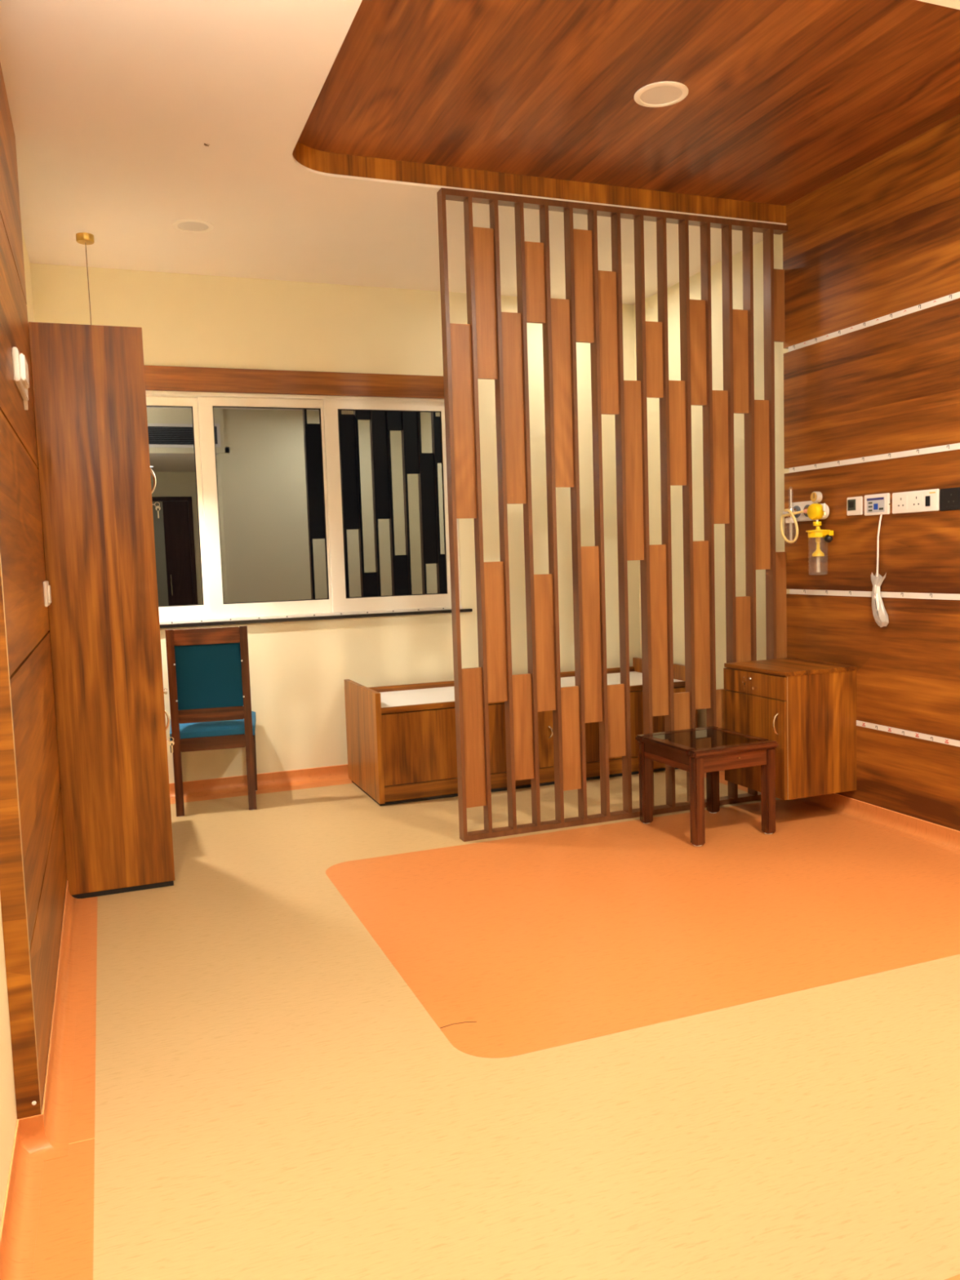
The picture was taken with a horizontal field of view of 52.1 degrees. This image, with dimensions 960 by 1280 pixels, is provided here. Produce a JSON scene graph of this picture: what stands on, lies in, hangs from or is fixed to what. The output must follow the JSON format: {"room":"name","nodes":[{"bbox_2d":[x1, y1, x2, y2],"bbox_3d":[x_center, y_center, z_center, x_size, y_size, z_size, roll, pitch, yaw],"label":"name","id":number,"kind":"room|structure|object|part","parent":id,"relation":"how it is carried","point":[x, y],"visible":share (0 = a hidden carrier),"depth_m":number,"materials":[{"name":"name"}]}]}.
{"room":"hospital room","nodes":[
{"label":"hospital room","id":0,"kind":"room"},
{"bbox_2d":[0,62,66,1227],"bbox_3d":[-0.713,-0.365,1.036,0.150,3.198,9.190,-4,5,-21],"label":"wall","id":1,"kind":"structure","parent":0,"point":[33,876],"depth_m":2.50,"materials":[{"name":"brown wood"}]},
{"bbox_3d":[-1.404,-1.497,2.825,0.032,0.604,1.776,-4,5,-21],"label":"panel","id":2,"kind":"part","parent":1,"relation":"part of","materials":[{"name":"brown wood"}]},
{"bbox_3d":[-1.384,-0.891,2.876,0.032,0.597,1.776,-4,5,-21],"label":"panel","id":3,"kind":"part","parent":1,"relation":"part of","materials":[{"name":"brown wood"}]},
{"bbox_2d":[11,346,29,409],"bbox_3d":[-1.384,-0.786,2.981,0.030,0.122,0.390,-4,5,-21],"label":"wall switch","id":4,"kind":"object","parent":1,"relation":"attached to","point":[20,370],"visible":1,"depth_m":2.84,"materials":[{"name":"white plastic"}]},
{"bbox_3d":[-1.364,-0.282,2.928,0.032,0.610,1.776,-4,5,-21],"label":"panel","id":5,"kind":"part","parent":1,"relation":"part of","materials":[{"name":"brown wood"}]},
{"bbox_3d":[-1.344,0.332,2.980,0.032,0.606,1.776,-4,5,-21],"label":"panel","id":6,"kind":"part","parent":1,"relation":"part of","materials":[{"name":"brown wood"}]},
{"bbox_2d":[0,857,82,1279],"bbox_3d":[-1.004,1.105,2.265,0.102,0.083,6.690,-4,5,-21],"label":"baseboard","id":7,"kind":"structure","parent":1,"relation":"attached to","point":[45,1136],"depth_m":2.22,"materials":[{"name":"orange plastic"}]},
{"bbox_2d":[43,581,51,606],"bbox_3d":[-1.608,-0.173,3.654,0.016,0.092,0.190,-4,5,-21],"label":"wall socket","id":8,"kind":"object","parent":1,"relation":"attached to","point":[46,588],"visible":1,"depth_m":3.60,"materials":[{"name":"white plastic"}]},
{"bbox_3d":[-1.328,0.826,3.021,0.032,0.370,1.776,-4,5,-21],"label":"panel","id":9,"kind":"part","parent":1,"relation":"part of","materials":[{"name":"brown wood"}]},
{"bbox_2d":[30,262,639,783],"bbox_3d":[-0.655,-0.781,5.932,3.785,3.198,0.140,-4,5,-21],"label":"wall","id":10,"kind":"structure","parent":0,"point":[299,670],"depth_m":5.81,"materials":[{"name":"beige paint"}]},
{"bbox_2d":[168,764,350,799],"bbox_3d":[-0.570,0.776,5.974,3.585,0.083,0.052,-4,5,-21],"label":"baseboard","id":11,"kind":"structure","parent":10,"relation":"attached to","point":[339,772],"depth_m":5.73,"materials":[{"name":"orange plastic"}]},
{"bbox_2d":[143,364,444,399],"bbox_3d":[-1.221,-1.465,5.576,2.340,0.132,0.024,-4,5,-21],"label":"pelmet","id":12,"kind":"structure","parent":10,"relation":"attached to","point":[157,378],"depth_m":5.62,"materials":[{"name":"brown wood"}]},
{"bbox_2d":[145,390,462,624],"bbox_3d":[-1.200,-0.773,5.702,2.245,1.294,0.128,-4,5,-21],"label":"window","id":13,"kind":"structure","parent":10,"relation":"in","point":[273,506],"depth_m":5.75,"materials":[{"name":"beige plastic"}]},
{"bbox_3d":[-1.887,-0.741,5.486,0.614,1.128,0.005,-4,5,-21],"label":"pane","id":14,"kind":"part","parent":13,"relation":"part of","materials":[{"name":"clear glass"}]},
{"bbox_3d":[-1.897,-0.726,5.484,0.723,1.245,0.030,-4,5,-21],"label":"sash","id":15,"kind":"part","parent":13,"relation":"part of","materials":[{"name":"beige plastic"}]},
{"bbox_3d":[-1.216,-0.767,5.705,0.753,1.245,0.030,-4,5,-21],"label":"sash","id":16,"kind":"part","parent":13,"relation":"part of","materials":[{"name":"beige plastic"}]},
{"bbox_3d":[-1.207,-0.782,5.707,0.624,1.128,0.005,-4,5,-21],"label":"pane","id":17,"kind":"part","parent":13,"relation":"part of","materials":[{"name":"clear glass"}]},
{"bbox_3d":[-0.533,-0.808,5.926,0.777,1.245,0.030,-4,5,-21],"label":"sash","id":18,"kind":"part","parent":13,"relation":"part of","materials":[{"name":"beige plastic"}]},
{"bbox_3d":[-0.521,-0.821,5.929,0.650,1.120,0.005,-4,5,-21],"label":"pane","id":19,"kind":"part","parent":13,"relation":"part of","materials":[{"name":"clear glass"}]},
{"bbox_2d":[160,608,472,628],"bbox_3d":[-1.161,-0.115,5.699,2.375,0.018,0.040,-4,5,-21],"label":"sill","id":20,"kind":"structure","parent":10,"relation":"attached to","point":[284,620],"depth_m":5.74,"materials":[{"name":"black stone"}]},
{"bbox_2d":[0,0,959,304],"bbox_3d":[0.162,-1.971,3.583,3.585,0.110,4.660,-4,5,-21],"label":"ceiling","id":21,"kind":"structure","parent":0,"point":[333,130],"depth_m":3.75,"materials":[{"name":"paint"}]},
{"bbox_2d":[75,232,94,324],"bbox_3d":[-1.884,-1.484,4.763,0.200,0.925,0.200,-4,5,-21],"label":"pendant lamp","id":22,"kind":"object","parent":21,"relation":"hanging from","point":[85,238],"visible":0.23,"depth_m":4.71,"materials":[{"name":"gold metal"}]},
{"bbox_3d":[-1.885,-1.562,4.757,0.006,0.710,0.004,-4,5,-21],"label":"cord","id":23,"kind":"part","parent":22,"relation":"part of","materials":[{"name":"brown plastic"}]},
{"bbox_2d":[173,218,213,233],"bbox_3d":[-1.353,-1.951,4.638,0.186,0.009,0.186,-4,5,-21],"label":"recessed light","id":24,"kind":"object","parent":21,"relation":"in","point":[188,225],"visible":1,"depth_m":4.63,"materials":[{"name":"white plastic"}]},
{"bbox_2d":[177,222,208,231],"bbox_3d":[-1.353,-1.952,4.638,0.144,0.001,0.144,-4,5,-21],"label":"diffuser","id":25,"kind":"object","parent":24,"relation":"attached to","point":[189,226],"depth_m":4.64,"materials":[{"name":"white plastic"}]},
{"bbox_3d":[0.688,-2.041,3.634,2.558,0.012,1.836,-4,5,-21],"label":"panel","id":26,"kind":"part","parent":21,"relation":"part of","materials":[{"name":"brown wood"}]},
{"bbox_2d":[634,80,688,107],"bbox_3d":[0.676,-2.034,3.670,0.200,0.009,0.200,-4,5,-21],"label":"recessed light","id":27,"kind":"object","parent":21,"relation":"in","point":[660,94],"visible":1,"depth_m":3.66,"materials":[{"name":"white plastic"}]},
{"bbox_2d":[640,85,682,104],"bbox_3d":[0.676,-2.034,3.670,0.158,0.001,0.158,-4,5,-21],"label":"diffuser","id":28,"kind":"object","parent":27,"relation":"attached to","point":[662,95],"depth_m":3.67,"materials":[{"name":"white plastic"}]},
{"bbox_2d":[31,768,959,1279],"bbox_3d":[1.036,1.157,1.820,3.785,0.081,9.190,-4,5,-21],"label":"floor","id":29,"kind":"structure","parent":0,"point":[735,1055],"depth_m":2.58,"materials":[{"name":"beige plastic"}]},
{"bbox_2d":[28,321,174,898],"bbox_3d":[-1.584,-0.116,4.146,0.499,2.232,0.628,-4,5,-21],"label":"wardrobe","id":30,"kind":"object","parent":29,"relation":"on","point":[94,468],"visible":0.98,"depth_m":3.85,"materials":[{"name":"brown wood"}]},
{"bbox_3d":[-1.725,-0.145,4.417,0.432,2.211,0.018,-4,5,-21],"label":"panel","id":31,"kind":"part","parent":30,"relation":"part of","materials":[{"name":"brown wood"}]},
{"bbox_3d":[-1.387,-0.673,4.154,0.039,0.118,0.009,-4,5,-21],"label":"handle","id":32,"kind":"part","parent":30,"relation":"part of","materials":[{"name":"silver metal"}]},
{"bbox_3d":[-1.363,0.346,4.258,0.035,0.108,0.009,-4,5,-21],"label":"handle","id":33,"kind":"part","parent":30,"relation":"part of","materials":[{"name":"silver metal"}]},
{"bbox_2d":[164,625,257,817],"bbox_3d":[-1.458,0.407,5.357,0.470,0.980,0.515,-3,5,-14],"label":"upholstered chair","id":34,"kind":"object","parent":29,"relation":"on","point":[208,670],"visible":1,"depth_m":5.12,"materials":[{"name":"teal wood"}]},
{"bbox_3d":[-1.579,0.431,5.091,0.040,0.976,0.058,-3,5,-14],"label":"leg","id":35,"kind":"part","parent":34,"relation":"part of","materials":[{"name":"brown wood"}]},
{"bbox_3d":[-1.413,-0.020,5.089,0.328,0.083,0.031,-3,5,-14],"label":"rail","id":36,"kind":"part","parent":34,"relation":"part of","materials":[{"name":"brown wood"}]},
{"bbox_2d":[174,641,243,710],"bbox_3d":[-1.412,0.186,5.130,0.332,0.339,0.044,-3,5,-14],"label":"cushion","id":37,"kind":"object","parent":34,"relation":"on","point":[209,675],"depth_m":5.11,"materials":[{"name":"blue fabric"}]},
{"bbox_3d":[-1.402,0.389,5.131,0.328,0.070,0.028,-3,5,-14],"label":"rail","id":38,"kind":"part","parent":34,"relation":"part of","materials":[{"name":"brown wood"}]},
{"bbox_2d":[169,711,256,741],"bbox_3d":[-1.462,0.454,5.383,0.470,0.086,0.470,-3,5,-14],"label":"seat cushion","id":39,"kind":"object","parent":34,"relation":"on","point":[240,730],"depth_m":5.17,"materials":[{"name":"blue fabric"}]},
{"bbox_3d":[-1.400,0.539,5.158,0.328,0.070,0.028,-3,5,-14],"label":"rail","id":40,"kind":"part","parent":34,"relation":"part of","materials":[{"name":"brown wood"}]},
{"bbox_3d":[-1.223,0.412,5.181,0.040,0.976,0.058,-3,5,-14],"label":"leg","id":41,"kind":"part","parent":34,"relation":"part of","materials":[{"name":"brown wood"}]},
{"bbox_3d":[-1.255,0.521,5.416,0.022,0.060,0.408,-3,5,-14],"label":"rail","id":42,"kind":"part","parent":34,"relation":"part of","materials":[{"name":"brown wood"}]},
{"bbox_3d":[-1.305,0.667,5.643,0.042,0.396,0.042,-3,5,-14],"label":"leg","id":43,"kind":"part","parent":34,"relation":"part of","materials":[{"name":"brown wood"}]},
{"bbox_2d":[440,1021,476,1028],"bbox_3d":[-0.061,1.073,2.745,0.106,0.001,0.012,-3,5,-16],"label":"thread","id":44,"kind":"object","parent":29,"relation":"on","point":[470,1021],"visible":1,"depth_m":2.75,"materials":[{"name":"brown"}]},
{"bbox_2d":[344,657,697,805],"bbox_3d":[0.255,0.497,5.857,1.975,0.602,0.712,-4,5,-21],"label":"storage bench","id":45,"kind":"object","parent":29,"relation":"on","point":[402,739],"visible":0.53,"depth_m":5.42,"materials":[{"name":"brown wood"}]},
{"bbox_3d":[-0.654,0.551,5.514,0.030,0.591,0.706,-4,5,-21],"label":"panel","id":46,"kind":"part","parent":45,"relation":"part of","materials":[{"name":"brown wood"}]},
{"bbox_3d":[-0.050,0.556,5.401,1.012,0.384,0.018,-4,5,-21],"label":"door","id":47,"kind":"part","parent":45,"relation":"part of","materials":[{"name":"brown wood"}]},
{"bbox_3d":[0.130,0.461,6.178,1.915,0.460,0.020,-4,5,-21],"label":"rail","id":48,"kind":"part","parent":45,"relation":"part of","materials":[{"name":"brown wood"}]},
{"bbox_3d":[0.363,0.317,5.542,1.915,0.030,0.024,-4,5,-21],"label":"rail","id":49,"kind":"part","parent":45,"relation":"part of","materials":[{"name":"brown wood"}]},
{"bbox_3d":[0.399,0.521,5.547,0.032,0.073,0.013,2,6,40],"label":"handle","id":50,"kind":"part","parent":45,"relation":"part of","materials":[{"name":"silver metal"}]},
{"bbox_3d":[0.843,0.498,5.741,0.897,0.384,0.018,-4,5,-21],"label":"door","id":51,"kind":"part","parent":45,"relation":"part of","materials":[{"name":"brown wood"}]},
{"bbox_3d":[1.161,0.433,6.205,0.030,0.591,0.706,-4,5,-21],"label":"panel","id":52,"kind":"part","parent":45,"relation":"part of","materials":[{"name":"brown wood"}]},
{"bbox_2d":[436,187,787,841],"bbox_3d":[0.722,-0.575,4.737,1.829,2.899,0.060,-4,5,-21],"label":"screen","id":53,"kind":"object","parent":29,"relation":"on","point":[492,344],"depth_m":4.67,"materials":[{"name":"brown wood"}]},
{"bbox_3d":[-0.123,-0.520,4.416,0.018,2.899,0.060,-4,5,-21],"label":"post","id":54,"kind":"part","parent":53,"relation":"part of","materials":[{"name":"brown wood"}]},
{"bbox_3d":[-0.081,-0.975,4.400,0.105,0.857,0.018,-4,5,-21],"label":"infill panel","id":55,"kind":"part","parent":53,"relation":"part of","materials":[{"name":"brown wood"}]},
{"bbox_3d":[-0.034,0.449,4.521,0.105,0.644,0.018,-4,5,-21],"label":"infill panel","id":56,"kind":"part","parent":53,"relation":"part of","materials":[{"name":"brown wood"}]},
{"bbox_3d":[0.017,-1.504,4.400,0.105,0.658,0.018,-4,5,-21],"label":"infill panel","id":57,"kind":"part","parent":53,"relation":"part of","materials":[{"name":"brown wood"}]},
{"bbox_3d":[0.065,-0.036,4.524,0.105,0.646,0.018,-4,5,-21],"label":"infill panel","id":58,"kind":"part","parent":53,"relation":"part of","materials":[{"name":"brown wood"}]},
{"bbox_3d":[0.147,-1.053,4.482,0.105,0.857,0.018,-4,5,-21],"label":"infill panel","id":59,"kind":"part","parent":53,"relation":"part of","materials":[{"name":"brown wood"}]},
{"bbox_3d":[0.195,0.408,4.606,0.105,0.497,0.018,-4,5,-21],"label":"infill panel","id":60,"kind":"part","parent":53,"relation":"part of","materials":[{"name":"brown wood"}]},
{"bbox_3d":[0.243,-1.627,4.478,0.105,0.356,0.018,-4,5,-21],"label":"infill panel","id":61,"kind":"part","parent":53,"relation":"part of","materials":[{"name":"brown wood"}]},
{"bbox_3d":[0.297,0.014,4.617,0.105,0.644,0.018,-4,5,-21],"label":"infill panel","id":62,"kind":"part","parent":53,"relation":"part of","materials":[{"name":"brown wood"}]},
{"bbox_3d":[0.374,-1.142,4.563,0.105,0.858,0.018,-4,5,-21],"label":"infill panel","id":63,"kind":"part","parent":53,"relation":"part of","materials":[{"name":"brown wood"}]},
{"bbox_3d":[0.427,0.471,4.700,0.105,0.497,0.018,-4,5,-21],"label":"infill panel","id":64,"kind":"part","parent":53,"relation":"part of","materials":[{"name":"brown wood"}]},
{"bbox_3d":[0.473,-1.642,4.565,0.105,0.507,0.018,-4,5,-21],"label":"infill panel","id":65,"kind":"part","parent":53,"relation":"part of","materials":[{"name":"brown wood"}]},
{"bbox_3d":[0.526,-0.024,4.702,0.105,0.844,0.018,-4,5,-21],"label":"infill panel","id":66,"kind":"part","parent":53,"relation":"part of","materials":[{"name":"brown wood"}]},
{"bbox_3d":[0.596,-1.398,4.630,0.105,0.658,0.018,-4,5,-21],"label":"infill panel","id":67,"kind":"part","parent":53,"relation":"part of","materials":[{"name":"brown wood"}]},
{"bbox_3d":[0.777,0.855,4.862,1.811,0.026,0.060,-4,5,-21],"label":"rail","id":68,"kind":"part","parent":53,"relation":"part of","materials":[{"name":"brown wood"}]},
{"bbox_3d":[0.684,-2.006,4.619,1.811,0.027,0.060,-4,5,-21],"label":"rail","id":69,"kind":"part","parent":53,"relation":"part of","materials":[{"name":"brown wood"}]},
{"bbox_3d":[0.655,0.393,4.782,0.105,0.354,0.018,-4,5,-21],"label":"infill panel","id":70,"kind":"part","parent":53,"relation":"part of","materials":[{"name":"brown wood"}]},
{"bbox_3d":[0.731,-0.811,4.725,0.105,0.854,0.018,-4,5,-21],"label":"infill panel","id":71,"kind":"part","parent":53,"relation":"part of","materials":[{"name":"brown wood"}]},
{"bbox_3d":[0.828,-1.346,4.723,0.105,0.356,0.018,-4,5,-21],"label":"infill panel","id":72,"kind":"part","parent":53,"relation":"part of","materials":[{"name":"brown wood"}]},
{"bbox_3d":[0.871,-0.045,4.834,0.105,0.843,0.018,-4,5,-21],"label":"infill panel","id":73,"kind":"part","parent":53,"relation":"part of","materials":[{"name":"brown wood"}]},
{"bbox_3d":[0.954,-1.008,4.796,0.105,0.503,0.018,-4,5,-21],"label":"infill panel","id":74,"kind":"part","parent":53,"relation":"part of","materials":[{"name":"brown wood"}]},
{"bbox_3d":[1.001,0.441,4.919,0.105,0.356,0.018,-4,5,-21],"label":"infill panel","id":75,"kind":"part","parent":53,"relation":"part of","materials":[{"name":"brown wood"}]},
{"bbox_3d":[1.056,-1.404,4.807,0.105,0.503,0.018,-4,5,-21],"label":"infill panel","id":76,"kind":"part","parent":53,"relation":"part of","materials":[{"name":"brown wood"}]},
{"bbox_3d":[1.100,-0.072,4.920,0.105,0.842,0.018,-4,5,-21],"label":"infill panel","id":77,"kind":"part","parent":53,"relation":"part of","materials":[{"name":"brown wood"}]},
{"bbox_3d":[1.231,0.427,5.007,0.105,0.355,0.018,-4,5,-21],"label":"infill panel","id":78,"kind":"part","parent":53,"relation":"part of","materials":[{"name":"brown wood"}]},
{"bbox_3d":[1.188,-0.908,4.894,0.105,0.655,0.018,-4,5,-21],"label":"infill panel","id":79,"kind":"part","parent":53,"relation":"part of","materials":[{"name":"brown wood"}]},
{"bbox_3d":[1.287,-1.386,4.898,0.105,0.504,0.018,-4,5,-21],"label":"infill panel","id":80,"kind":"part","parent":53,"relation":"part of","materials":[{"name":"brown wood"}]},
{"bbox_3d":[1.336,0.105,5.024,0.105,0.655,0.018,-4,5,-21],"label":"infill panel","id":81,"kind":"part","parent":53,"relation":"part of","materials":[{"name":"brown wood"}]},
{"bbox_3d":[1.422,-0.785,4.993,0.105,0.852,0.018,-4,5,-21],"label":"infill panel","id":82,"kind":"part","parent":53,"relation":"part of","materials":[{"name":"brown wood"}]},
{"bbox_3d":[1.497,-1.686,4.957,0.083,0.354,0.018,-4,5,-21],"label":"infill panel","id":83,"kind":"part","parent":53,"relation":"part of","materials":[{"name":"brown wood"}]},
{"bbox_3d":[1.548,-0.117,5.090,0.083,0.674,0.018,-4,5,-21],"label":"infill panel","id":84,"kind":"part","parent":53,"relation":"part of","materials":[{"name":"brown wood"}]},
{"bbox_2d":[635,726,777,846],"bbox_3d":[1.051,0.668,4.584,0.456,0.427,0.488,-4,5,-23],"label":"side table","id":85,"kind":"object","parent":29,"relation":"on","point":[709,750],"visible":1,"depth_m":4.45,"materials":[{"name":"brown wood"}]},
{"bbox_3d":[0.793,0.677,4.704,0.050,0.394,0.050,-4,5,-23],"label":"leg","id":86,"kind":"part","parent":85,"relation":"part of","materials":[{"name":"brown wood"}]},
{"bbox_3d":[0.860,0.482,4.491,0.056,0.029,0.376,-4,5,-23],"label":"frame","id":87,"kind":"part","parent":85,"relation":"part of","materials":[{"name":"brown wood"}]},
{"bbox_3d":[0.961,0.456,4.766,0.456,0.029,0.056,-4,5,-23],"label":"frame","id":88,"kind":"part","parent":85,"relation":"part of","materials":[{"name":"brown wood"}]},
{"bbox_3d":[0.954,0.704,4.319,0.050,0.394,0.050,-4,5,-23],"label":"leg","id":89,"kind":"part","parent":85,"relation":"part of","materials":[{"name":"brown wood"}]},
{"bbox_3d":[1.044,0.460,4.567,0.352,0.005,0.384,-4,5,-23],"label":"glass","id":90,"kind":"part","parent":85,"relation":"part of","materials":[{"name":"clear glass"}]},
{"bbox_3d":[1.149,0.653,4.851,0.050,0.394,0.050,-4,5,-23],"label":"leg","id":91,"kind":"part","parent":85,"relation":"part of","materials":[{"name":"brown wood"}]},
{"bbox_3d":[1.128,0.484,4.369,0.456,0.029,0.056,-4,5,-23],"label":"frame","id":92,"kind":"part","parent":85,"relation":"part of","materials":[{"name":"brown wood"}]},
{"bbox_3d":[1.229,0.458,4.644,0.056,0.029,0.376,-4,5,-23],"label":"frame","id":93,"kind":"part","parent":85,"relation":"part of","materials":[{"name":"brown wood"}]},
{"bbox_3d":[1.310,0.680,4.467,0.050,0.394,0.050,-4,5,-23],"label":"leg","id":94,"kind":"part","parent":85,"relation":"part of","materials":[{"name":"brown wood"}]},
{"bbox_2d":[633,114,959,831],"bbox_3d":[1.911,-0.731,4.346,0.129,3.198,4.860,-4,5,-21],"label":"wall","id":95,"kind":"structure","parent":0,"point":[881,238],"depth_m":4.50,"materials":[{"name":"brown wood"}]},
{"bbox_2d":[723,657,857,799],"bbox_3d":[1.490,0.419,4.811,0.464,0.597,0.476,-4,5,-21],"label":"bedside cabinet","id":96,"kind":"object","parent":95,"relation":"attached to","point":[807,707],"visible":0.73,"depth_m":4.62,"materials":[{"name":"brown wood"}]},
{"bbox_3d":[1.317,0.209,4.731,0.017,0.107,0.470,-4,5,-21],"label":"drawer","id":97,"kind":"part","parent":96,"relation":"part of","materials":[{"name":"brown wood"}]},
{"bbox_3d":[1.327,0.497,4.755,0.017,0.462,0.470,-4,5,-21],"label":"door","id":98,"kind":"part","parent":96,"relation":"part of","materials":[{"name":"brown wood"}]},
{"bbox_3d":[1.371,0.390,4.558,0.033,0.103,0.009,-4,5,-21],"label":"handle","id":99,"kind":"part","parent":96,"relation":"part of","materials":[{"name":"silver metal"}]},
{"bbox_3d":[1.602,0.442,4.614,0.398,0.576,0.018,-4,5,-21],"label":"panel","id":100,"kind":"part","parent":96,"relation":"part of","materials":[{"name":"brown wood"}]},
{"bbox_2d":[779,488,803,543],"bbox_3d":[1.562,-0.624,4.908,0.078,0.283,0.142,-4,5,-21],"label":"meter","id":101,"kind":"object","parent":95,"relation":"attached to","point":[790,513],"visible":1,"depth_m":4.92,"materials":[{"name":"white plastic"}]},
{"bbox_3d":[1.561,-0.600,4.932,0.056,0.026,0.056,-4,5,-21],"label":"bottle lid","id":102,"kind":"part","parent":101,"relation":"part of","materials":[{"name":"white plastic"}]},
{"bbox_2d":[791,501,817,521],"bbox_3d":[1.615,-0.643,4.915,0.028,0.097,0.190,-4,5,-21],"label":"outlet plate","id":103,"kind":"object","parent":95,"relation":"attached to","point":[797,506],"visible":0.51,"depth_m":4.92,"materials":[{"name":"white plastic"}]},
{"bbox_2d":[793,506,800,517],"bbox_3d":[1.595,-0.647,4.956,0.009,0.060,0.060,-4,5,-21],"label":"outlet","id":104,"kind":"object","parent":103,"relation":"attached to","point":[795,508],"depth_m":4.94,"materials":[{"name":"grey metal"}]},
{"bbox_2d":[803,504,809,516],"bbox_3d":[1.626,-0.641,4.877,0.009,0.060,0.060,-4,5,-21],"label":"outlet","id":105,"kind":"object","parent":103,"relation":"attached to","point":[805,506],"depth_m":4.88,"materials":[{"name":"grey metal"}]},
{"bbox_2d":[803,491,833,573],"bbox_3d":[1.635,-0.517,4.753,0.118,0.401,0.195,-4,5,-21],"label":"suction regulator","id":106,"kind":"object","parent":95,"relation":"attached to","point":[816,512],"visible":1,"depth_m":4.73,"materials":[{"name":"yellow plastic"}]},
{"bbox_3d":[1.633,-0.523,4.748,0.112,0.054,0.112,-4,5,-21],"label":"jar lid","id":107,"kind":"part","parent":106,"relation":"part of","materials":[{"name":"yellow plastic"}]},
{"bbox_3d":[1.646,-0.632,4.696,0.018,0.044,0.018,-4,5,-21],"label":"valve handle","id":108,"kind":"part","parent":106,"relation":"part of","materials":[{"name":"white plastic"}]},
{"bbox_3d":[1.656,-0.622,4.761,0.032,0.076,0.076,-4,5,-21],"label":"plate","id":109,"kind":"part","parent":106,"relation":"part of","materials":[{"name":"white plastic"}]},
{"bbox_3d":[1.656,-0.509,4.692,0.024,0.030,0.064,-4,5,-21],"label":"lid arm","id":110,"kind":"part","parent":106,"relation":"part of","materials":[{"name":"yellow plastic"}]},
{"bbox_3d":[1.660,-0.483,4.684,0.036,0.038,0.043,-4,5,-21],"label":"bumper knob","id":111,"kind":"part","parent":106,"relation":"part of","materials":[{"name":"black plastic"}]},
{"bbox_2d":[719,770,959,855],"bbox_3d":[1.891,0.825,4.451,0.081,0.083,4.660,-4,5,-21],"label":"baseboard","id":112,"kind":"structure","parent":95,"relation":"attached to","point":[945,838],"depth_m":4.50,"materials":[{"name":"orange plastic"}]},
{"bbox_2d":[846,496,862,515],"bbox_3d":[1.749,-0.625,4.590,0.012,0.085,0.099,-4,5,-21],"label":"socket","id":113,"kind":"object","parent":95,"relation":"attached to","point":[854,504],"visible":1,"depth_m":4.58,"materials":[{"name":"white plastic"}]},
{"bbox_3d":[1.877,-1.767,4.120,0.029,0.693,1.842,-4,5,-21],"label":"panel","id":114,"kind":"part","parent":95,"relation":"part of","materials":[{"name":"brown wood"}]},
{"bbox_3d":[1.898,-1.108,4.176,0.029,0.579,1.842,-4,5,-21],"label":"panel","id":115,"kind":"part","parent":95,"relation":"part of","materials":[{"name":"brown wood"}]},
{"bbox_3d":[1.918,-0.499,4.227,0.029,0.592,1.842,-4,5,-21],"label":"panel","id":116,"kind":"part","parent":95,"relation":"part of","materials":[{"name":"brown wood"}]},
{"bbox_3d":[1.938,0.114,4.279,0.029,0.588,1.842,-4,5,-21],"label":"panel","id":117,"kind":"part","parent":95,"relation":"part of","materials":[{"name":"brown wood"}]},
{"bbox_2d":[788,291,959,351],"bbox_3d":[1.895,-1.408,4.131,0.031,0.025,1.802,-4,5,-21],"label":"trim strip","id":118,"kind":"object","parent":95,"relation":"attached to","point":[955,295],"visible":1,"depth_m":4.39,"materials":[{"name":"white metal"}]},
{"bbox_2d":[789,443,959,472],"bbox_3d":[1.914,-0.805,4.182,0.031,0.025,1.802,-4,5,-21],"label":"trim strip","id":119,"kind":"object","parent":95,"relation":"attached to","point":[957,446],"visible":1,"depth_m":4.43,"materials":[{"name":"white metal"}]},
{"bbox_2d":[789,589,959,599],"bbox_3d":[1.934,-0.190,4.234,0.031,0.025,1.802,-4,5,-21],"label":"trim strip","id":120,"kind":"object","parent":95,"relation":"attached to","point":[811,592],"visible":0.99,"depth_m":4.46,"materials":[{"name":"white metal"}]},
{"bbox_2d":[864,493,889,515],"bbox_3d":[1.799,-0.614,4.456,0.015,0.094,0.151,-4,5,-21],"label":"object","id":121,"kind":"object","parent":95,"relation":"attached to","point":[876,504],"visible":1,"depth_m":4.45,"materials":[{"name":"white plastic"}]},
{"bbox_2d":[871,514,885,626],"bbox_3d":[1.808,-0.312,4.449,0.040,0.510,0.110,-4,5,-21],"label":"handset","id":122,"kind":"object","parent":121,"relation":"hanging from","point":[879,609],"visible":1,"depth_m":4.45,"materials":[{"name":"white plastic"}]},
{"bbox_3d":[1.954,0.613,4.321,0.029,0.361,1.842,-4,5,-21],"label":"panel","id":123,"kind":"part","parent":95,"relation":"part of","materials":[{"name":"brown wood"}]},
{"bbox_2d":[856,720,959,746],"bbox_3d":[1.954,0.421,4.286,0.031,0.025,1.802,-4,5,-21],"label":"trim strip","id":124,"kind":"object","parent":95,"relation":"attached to","point":[892,730],"visible":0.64,"depth_m":4.36,"materials":[{"name":"white"}]},
{"bbox_2d":[892,488,939,513],"bbox_3d":[1.883,-0.597,4.241,0.013,0.092,0.261,-4,5,-21],"label":"power socket","id":125,"kind":"object","parent":95,"relation":"attached to","point":[924,500],"visible":1,"depth_m":4.23,"materials":[{"name":"white plastic"}]},
{"bbox_2d":[939,487,959,511],"bbox_3d":[1.950,-0.583,4.070,0.012,0.092,0.102,-4,5,-21],"label":"power socket","id":126,"kind":"object","parent":95,"relation":"attached to","point":[949,498],"visible":1,"depth_m":4.07,"materials":[{"name":"black plastic"}]}
]}

